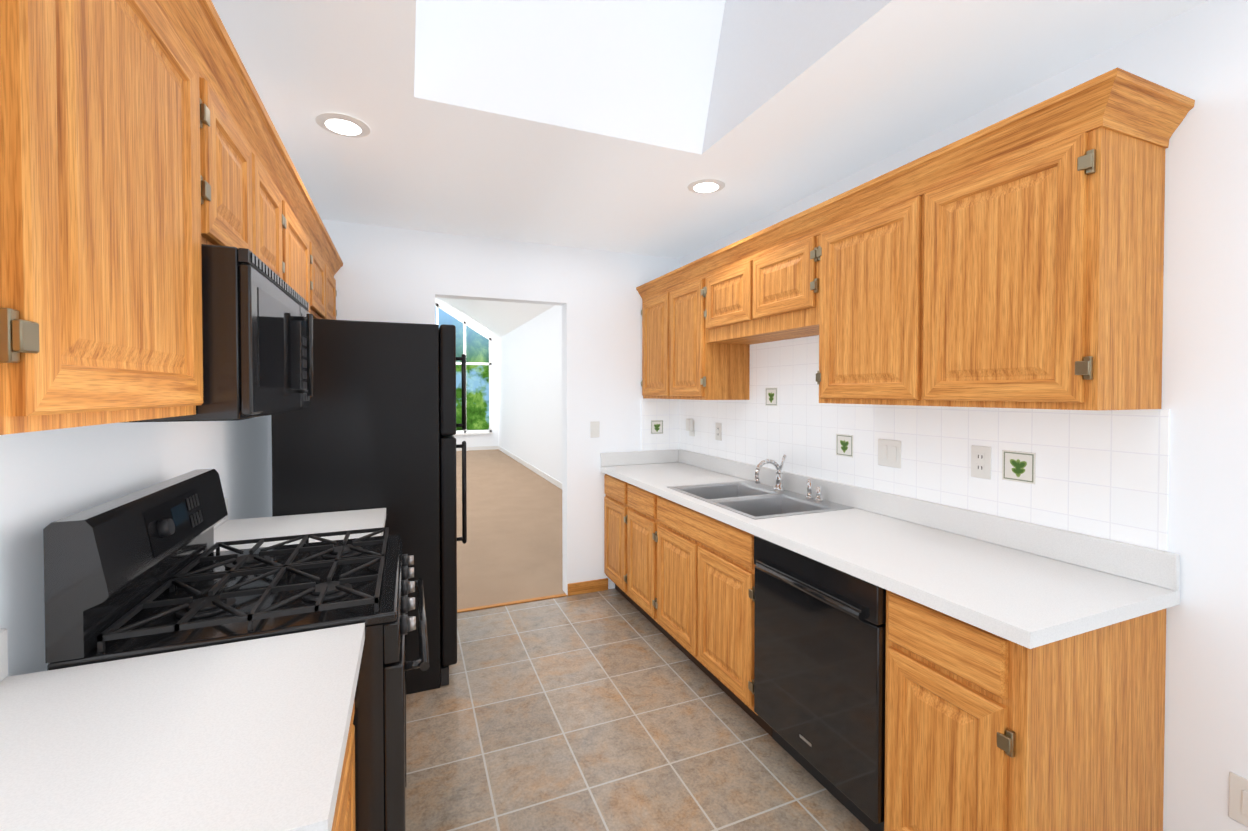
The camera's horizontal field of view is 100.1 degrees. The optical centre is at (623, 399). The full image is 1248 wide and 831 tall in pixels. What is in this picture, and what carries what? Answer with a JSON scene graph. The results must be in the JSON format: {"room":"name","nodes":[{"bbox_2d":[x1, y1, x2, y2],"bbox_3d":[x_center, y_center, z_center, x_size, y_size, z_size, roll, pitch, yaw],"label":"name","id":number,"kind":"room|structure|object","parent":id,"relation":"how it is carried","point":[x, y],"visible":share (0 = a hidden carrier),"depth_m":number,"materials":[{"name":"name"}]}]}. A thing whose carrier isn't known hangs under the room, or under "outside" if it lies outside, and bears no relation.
{"room":"kitchen","nodes":[
{"label":"kitchen","id":0,"kind":"room"},
{"bbox_2d":[0,415,271,676],"bbox_3d":[-1.135,0.152,0.676,0.120,2.590,5.320,0,1,-22],"label":"wall","id":1,"kind":"structure","parent":0,"point":[47,477],"depth_m":1.27,"materials":[{"name":"paint"}]},
{"bbox_2d":[0,0,47,434],"bbox_3d":[-0.700,-0.335,0.222,0.333,0.760,0.622,0,1,-22],"label":"upper cabinet","id":2,"kind":"object","parent":1,"relation":"attached to","point":[23,198],"depth_m":0.59,"materials":[{"name":"brown wood"}]},
{"bbox_2d":[44,0,215,429],"bbox_3d":[-0.930,-0.344,0.779,0.333,0.760,0.584,0,1,-22],"label":"upper cabinet","id":3,"kind":"object","parent":1,"relation":"attached to","point":[144,155],"depth_m":0.80,"materials":[{"name":"brown wood"}]},
{"bbox_2d":[216,60,291,287],"bbox_3d":[-1.189,-0.540,1.402,0.333,0.387,0.772,0,1,-22],"label":"upper cabinet","id":4,"kind":"object","parent":1,"relation":"attached to","point":[254,198],"depth_m":1.41,"materials":[{"name":"brown wood"}]},
{"bbox_2d":[120,244,313,422],"bbox_3d":[-1.136,-0.148,1.431,0.450,0.379,0.760,0,1,-22],"label":"over-the-range microwave","id":5,"kind":"object","parent":4,"relation":"attached to","point":[257,327],"visible":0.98,"depth_m":1.15,"materials":[{"name":"black metal"}]},
{"bbox_2d":[292,192,315,318],"bbox_3d":[-1.441,-0.362,2.015,0.333,0.760,0.547,0,1,-22],"label":"upper cabinet","id":6,"kind":"object","parent":1,"relation":"attached to","point":[303,234],"depth_m":2.17,"materials":[{"name":"brown wood"}]},
{"bbox_2d":[316,236,339,319],"bbox_3d":[-1.718,-0.580,2.681,0.333,0.345,0.901,0,1,-22],"label":"upper cabinet","id":7,"kind":"object","parent":1,"relation":"attached to","point":[326,293],"depth_m":2.73,"materials":[{"name":"brown wood"}]},
{"bbox_2d":[435,298,498,446],"bbox_3d":[-5.669,-1.828,12.320,5.305,6.200,0.120,0,1,-22],"label":"wall","id":8,"kind":"structure","parent":0,"point":[475,440],"depth_m":13.24,"materials":[{"name":"paint"}]},
{"bbox_2d":[435,302,492,434],"bbox_3d":[-4.525,-1.128,12.750,2.580,3.987,0.140,0,1,-22],"label":"window","id":9,"kind":"structure","parent":8,"relation":"in","point":[466,432],"depth_m":13.10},
{"bbox_2d":[456,446,497,450],"bbox_3d":[-5.645,1.228,12.303,5.280,0.090,0.013,0,1,-22],"label":"baseboard","id":10,"kind":"structure","parent":8,"relation":"attached to","point":[479,447],"depth_m":13.14,"materials":[{"name":"white wood"}]},
{"bbox_2d":[435,297,554,338],"bbox_3d":[-3.741,-3.127,7.795,5.425,3.464,9.920,0,1,-22],"label":"ceiling","id":11,"kind":"structure","parent":0,"point":[497,319],"depth_m":11.05,"materials":[{"name":"paint"}]},
{"bbox_2d":[321,219,679,594],"bbox_3d":[-1.823,-1.690,3.177,5.425,6.200,0.120,0,1,-22],"label":"wall","id":12,"kind":"structure","parent":0,"point":[392,274],"depth_m":3.74,"materials":[{"name":"paint"}]},
{"bbox_2d":[568,578,607,595],"bbox_3d":[-0.260,1.358,3.796,0.308,0.085,0.013,0,1,-22],"label":"baseboard","id":13,"kind":"structure","parent":12,"relation":"attached to","point":[577,588],"depth_m":3.79,"materials":[{"name":"brown wood"}]},
{"bbox_2d":[590,421,599,437],"bbox_3d":[-0.211,0.215,3.802,0.072,0.118,0.008,0,1,-22],"label":"light switch","id":14,"kind":"object","parent":12,"relation":"attached to","point":[594,429],"visible":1,"depth_m":3.80,"materials":[{"name":"white plastic"}]},
{"bbox_2d":[456,449,564,609],"bbox_3d":[-3.719,1.390,7.808,5.425,0.100,10.039,0,1,-22],"label":"floor carpet","id":15,"kind":"object","parent":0,"point":[510,550],"visible":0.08,"depth_m":5.38,"materials":[{"name":"beige carpet"}]},
{"bbox_2d":[457,593,566,612],"bbox_3d":[-0.817,1.400,3.584,0.876,0.007,0.042,0,1,-22],"label":"trim strip","id":16,"kind":"object","parent":15,"relation":"on","point":[510,603],"visible":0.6,"depth_m":3.59,"materials":[{"name":"brown wood"}]},
{"bbox_2d":[498,305,561,482],"bbox_3d":[-1.290,-1.775,8.829,0.120,6.200,9.920,0,1,-22],"label":"wall","id":17,"kind":"structure","parent":0,"point":[530,385],"depth_m":9.54,"materials":[{"name":"paint"}]},
{"bbox_2d":[498,446,561,488],"bbox_3d":[-1.332,1.280,8.798,0.014,0.090,9.789,0,1,-22],"label":"baseboard","id":18,"kind":"structure","parent":17,"relation":"attached to","point":[555,482],"depth_m":9.49,"materials":[{"name":"white wood"}]},
{"bbox_2d":[406,588,869,830],"bbox_3d":[0.185,1.490,1.177,2.927,0.100,5.200,0,1,-22],"label":"floor","id":19,"kind":"structure","parent":0,"point":[613,709],"depth_m":2.18,"materials":[{"name":"beige tile"}]},
{"bbox_2d":[43,469,429,830],"bbox_3d":[-0.951,0.834,1.514,0.707,1.202,0.758,0,1,-22],"label":"gas range","id":20,"kind":"object","parent":19,"relation":"on","point":[145,571],"visible":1,"depth_m":1.26,"materials":[{"name":"black metal"}]},
{"bbox_2d":[331,700,355,830],"bbox_3d":[-0.797,1.008,0.841,0.612,0.874,0.584,0,1,-22],"label":"base cabinet","id":21,"kind":"object","parent":19,"relation":"on","point":[344,818],"visible":0.15,"depth_m":0.92,"materials":[{"name":"brown wood"}]},
{"bbox_2d":[0,498,385,830],"bbox_3d":[-1.038,0.493,1.439,0.630,0.133,1.937,0,1,-22],"label":"countertop","id":22,"kind":"structure","parent":21,"relation":"on","point":[249,735],"depth_m":0.83,"materials":[{"name":"laminate"}]},
{"bbox_2d":[271,319,466,693],"bbox_3d":[-1.314,0.512,2.818,0.826,1.806,0.794,0,1,-22],"label":"refrigerator","id":23,"kind":"object","parent":19,"relation":"on","point":[373,425],"visible":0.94,"depth_m":2.48,"materials":[{"name":"black metal"}]},
{"bbox_2d":[604,474,711,622],"bbox_3d":[0.305,0.967,3.554,0.636,0.874,0.877,0,1,-22],"label":"base cabinet","id":24,"kind":"object","parent":19,"relation":"on","point":[630,511],"depth_m":3.34,"materials":[{"name":"brown wood"}]},
{"bbox_2d":[600,449,1179,648],"bbox_3d":[0.675,0.473,2.627,0.654,0.138,2.858,0,1,-22],"label":"countertop","id":25,"kind":"structure","parent":24,"relation":"on","point":[1028,585],"depth_m":1.70,"materials":[{"name":"laminate"}]},
{"bbox_2d":[667,454,853,519],"bbox_3d":[0.660,0.488,2.708,0.561,0.380,0.816,0,1,-22],"label":"sink","id":26,"kind":"object","parent":25,"relation":"in","point":[756,499],"visible":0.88,"depth_m":2.73,"materials":[{"name":"silver metal"}]},
{"bbox_2d":[652,518,771,736],"bbox_3d":[0.651,1.072,2.719,0.636,0.690,0.933,0,1,-22],"label":"base cabinet","id":27,"kind":"object","parent":19,"relation":"on","point":[703,569],"depth_m":2.48,"materials":[{"name":"brown wood"}]},
{"bbox_2d":[754,535,885,830],"bbox_3d":[0.914,0.992,1.981,0.620,0.871,0.616,0,1,-22],"label":"dishwasher","id":28,"kind":"object","parent":19,"relation":"on","point":[819,661],"visible":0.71,"depth_m":1.79,"materials":[{"name":"black plastic"}]},
{"bbox_2d":[884,590,1165,830],"bbox_3d":[1.144,0.998,1.524,0.636,0.874,0.394,0,1,-22],"label":"base cabinet","id":29,"kind":"object","parent":19,"relation":"on","point":[986,730],"depth_m":1.36,"materials":[{"name":"brown wood"}]},
{"bbox_2d":[211,0,1207,258],"bbox_3d":[0.163,-1.601,1.186,2.687,1.100,5.080,0,1,-22],"label":"ceiling","id":30,"kind":"structure","parent":0,"point":[607,124],"depth_m":1.99,"materials":[{"name":"paint"}]},
{"bbox_2d":[315,113,370,137],"bbox_3d":[-1.084,-1.056,2.020,0.190,0.006,0.190,0,1,-22],"label":"recessed light","id":31,"kind":"object","parent":30,"relation":"in","point":[346,125],"visible":0.96,"depth_m":2.01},
{"bbox_2d":[687,179,724,193],"bbox_3d":[0.411,-1.065,2.617,0.190,0.006,0.190,0,1,-22],"label":"recessed light","id":32,"kind":"object","parent":30,"relation":"in","point":[707,186],"visible":0.98,"depth_m":2.60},
{"bbox_2d":[680,0,1247,830],"bbox_3d":[1.460,0.136,1.748,0.120,2.590,5.320,0,1,-22],"label":"wall","id":33,"kind":"structure","parent":0,"point":[1198,54],"depth_m":1.39,"materials":[{"name":"paint"}]},
{"bbox_2d":[640,271,749,399],"bbox_3d":[0.451,-0.386,3.577,0.334,0.760,0.906,0,1,-22],"label":"upper cabinet","id":34,"kind":"object","parent":33,"relation":"attached to","point":[675,365],"depth_m":3.33,"materials":[{"name":"brown wood"}]},
{"bbox_2d":[700,223,811,346],"bbox_3d":[0.799,-0.543,2.731,0.334,0.420,0.920,0,1,-22],"label":"upper cabinet","id":35,"kind":"object","parent":33,"relation":"attached to","point":[759,294],"depth_m":2.63,"materials":[{"name":"brown wood"}]},
{"bbox_2d":[641,335,1169,550],"bbox_3d":[0.823,0.035,2.697,0.329,0.734,2.834,0,1,-22],"label":"tile backsplash","id":36,"kind":"structure","parent":33,"relation":"attached to","point":[1102,473],"depth_m":2.04,"materials":[{"name":"white tile"}]},
{"bbox_2d":[651,420,662,433],"bbox_3d":[0.252,0.208,3.989,0.106,0.106,0.002,0,1,-22],"label":"decorative tile","id":37,"kind":"structure","parent":36,"relation":"attached to","point":[656,426],"depth_m":3.99,"materials":[{"name":"white tile"}]},
{"bbox_2d":[686,419,694,435],"bbox_3d":[0.487,0.204,3.869,0.040,0.129,0.072,0,1,-22],"label":"outlet","id":38,"kind":"object","parent":36,"relation":"attached to","point":[690,425],"visible":0.96,"depth_m":3.85,"materials":[{"name":"white plastic"}]},
{"bbox_2d":[715,423,721,440],"bbox_3d":[0.640,0.214,3.542,0.008,0.118,0.072,0,1,-22],"label":"electrical outlet","id":39,"kind":"object","parent":36,"relation":"attached to","point":[718,431],"visible":1,"depth_m":3.53,"materials":[{"name":"white plastic"}]},
{"bbox_2d":[765,388,776,405],"bbox_3d":[0.854,-0.018,3.029,0.002,0.106,0.106,0,1,-22],"label":"decorative tile","id":40,"kind":"structure","parent":36,"relation":"attached to","point":[770,396],"depth_m":3.03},
{"bbox_2d":[836,434,852,457],"bbox_3d":[1.064,0.220,2.523,0.002,0.106,0.106,0,1,-22],"label":"decorative tile","id":41,"kind":"structure","parent":36,"relation":"attached to","point":[844,444],"depth_m":2.52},
{"bbox_2d":[878,439,900,467],"bbox_3d":[1.159,0.233,2.285,0.009,0.118,0.118,0,1,-22],"label":"double light switch","id":42,"kind":"object","parent":36,"relation":"attached to","point":[889,453],"visible":1,"depth_m":2.28,"materials":[{"name":"white plastic"}]},
{"bbox_2d":[971,445,990,479],"bbox_3d":[1.310,0.229,1.919,0.008,0.118,0.072,0,1,-22],"label":"electrical outlet","id":43,"kind":"object","parent":36,"relation":"attached to","point":[980,461],"visible":1,"depth_m":1.92,"materials":[{"name":"white plastic"}]},
{"bbox_2d":[1002,450,1035,483],"bbox_3d":[1.362,0.230,1.804,0.002,0.106,0.106,0,1,-22],"label":"decorative tile","id":44,"kind":"structure","parent":36,"relation":"attached to","point":[1018,466],"depth_m":1.80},
{"bbox_2d":[808,103,1175,409],"bbox_3d":[1.164,-0.360,1.852,0.334,0.760,0.988,0,1,-22],"label":"upper cabinet","id":45,"kind":"object","parent":33,"relation":"attached to","point":[1015,260],"depth_m":1.52,"materials":[{"name":"brown wood"}]},
{"bbox_2d":[1228,771,1247,826],"bbox_3d":[1.576,1.018,1.312,0.008,0.120,0.080,0,1,-22],"label":"outlet","id":46,"kind":"object","parent":33,"relation":"attached to","point":[1238,799],"visible":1,"depth_m":1.33,"materials":[{"name":"white plastic"}]},
{"label":"outside","id":47,"kind":"structure","parent":0,"visible":0},
{"bbox_2d":[435,306,488,430],"bbox_3d":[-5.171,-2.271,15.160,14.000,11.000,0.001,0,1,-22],"label":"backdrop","id":48,"kind":"structure","parent":47,"point":[477,390],"depth_m":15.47,"materials":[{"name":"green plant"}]}
]}

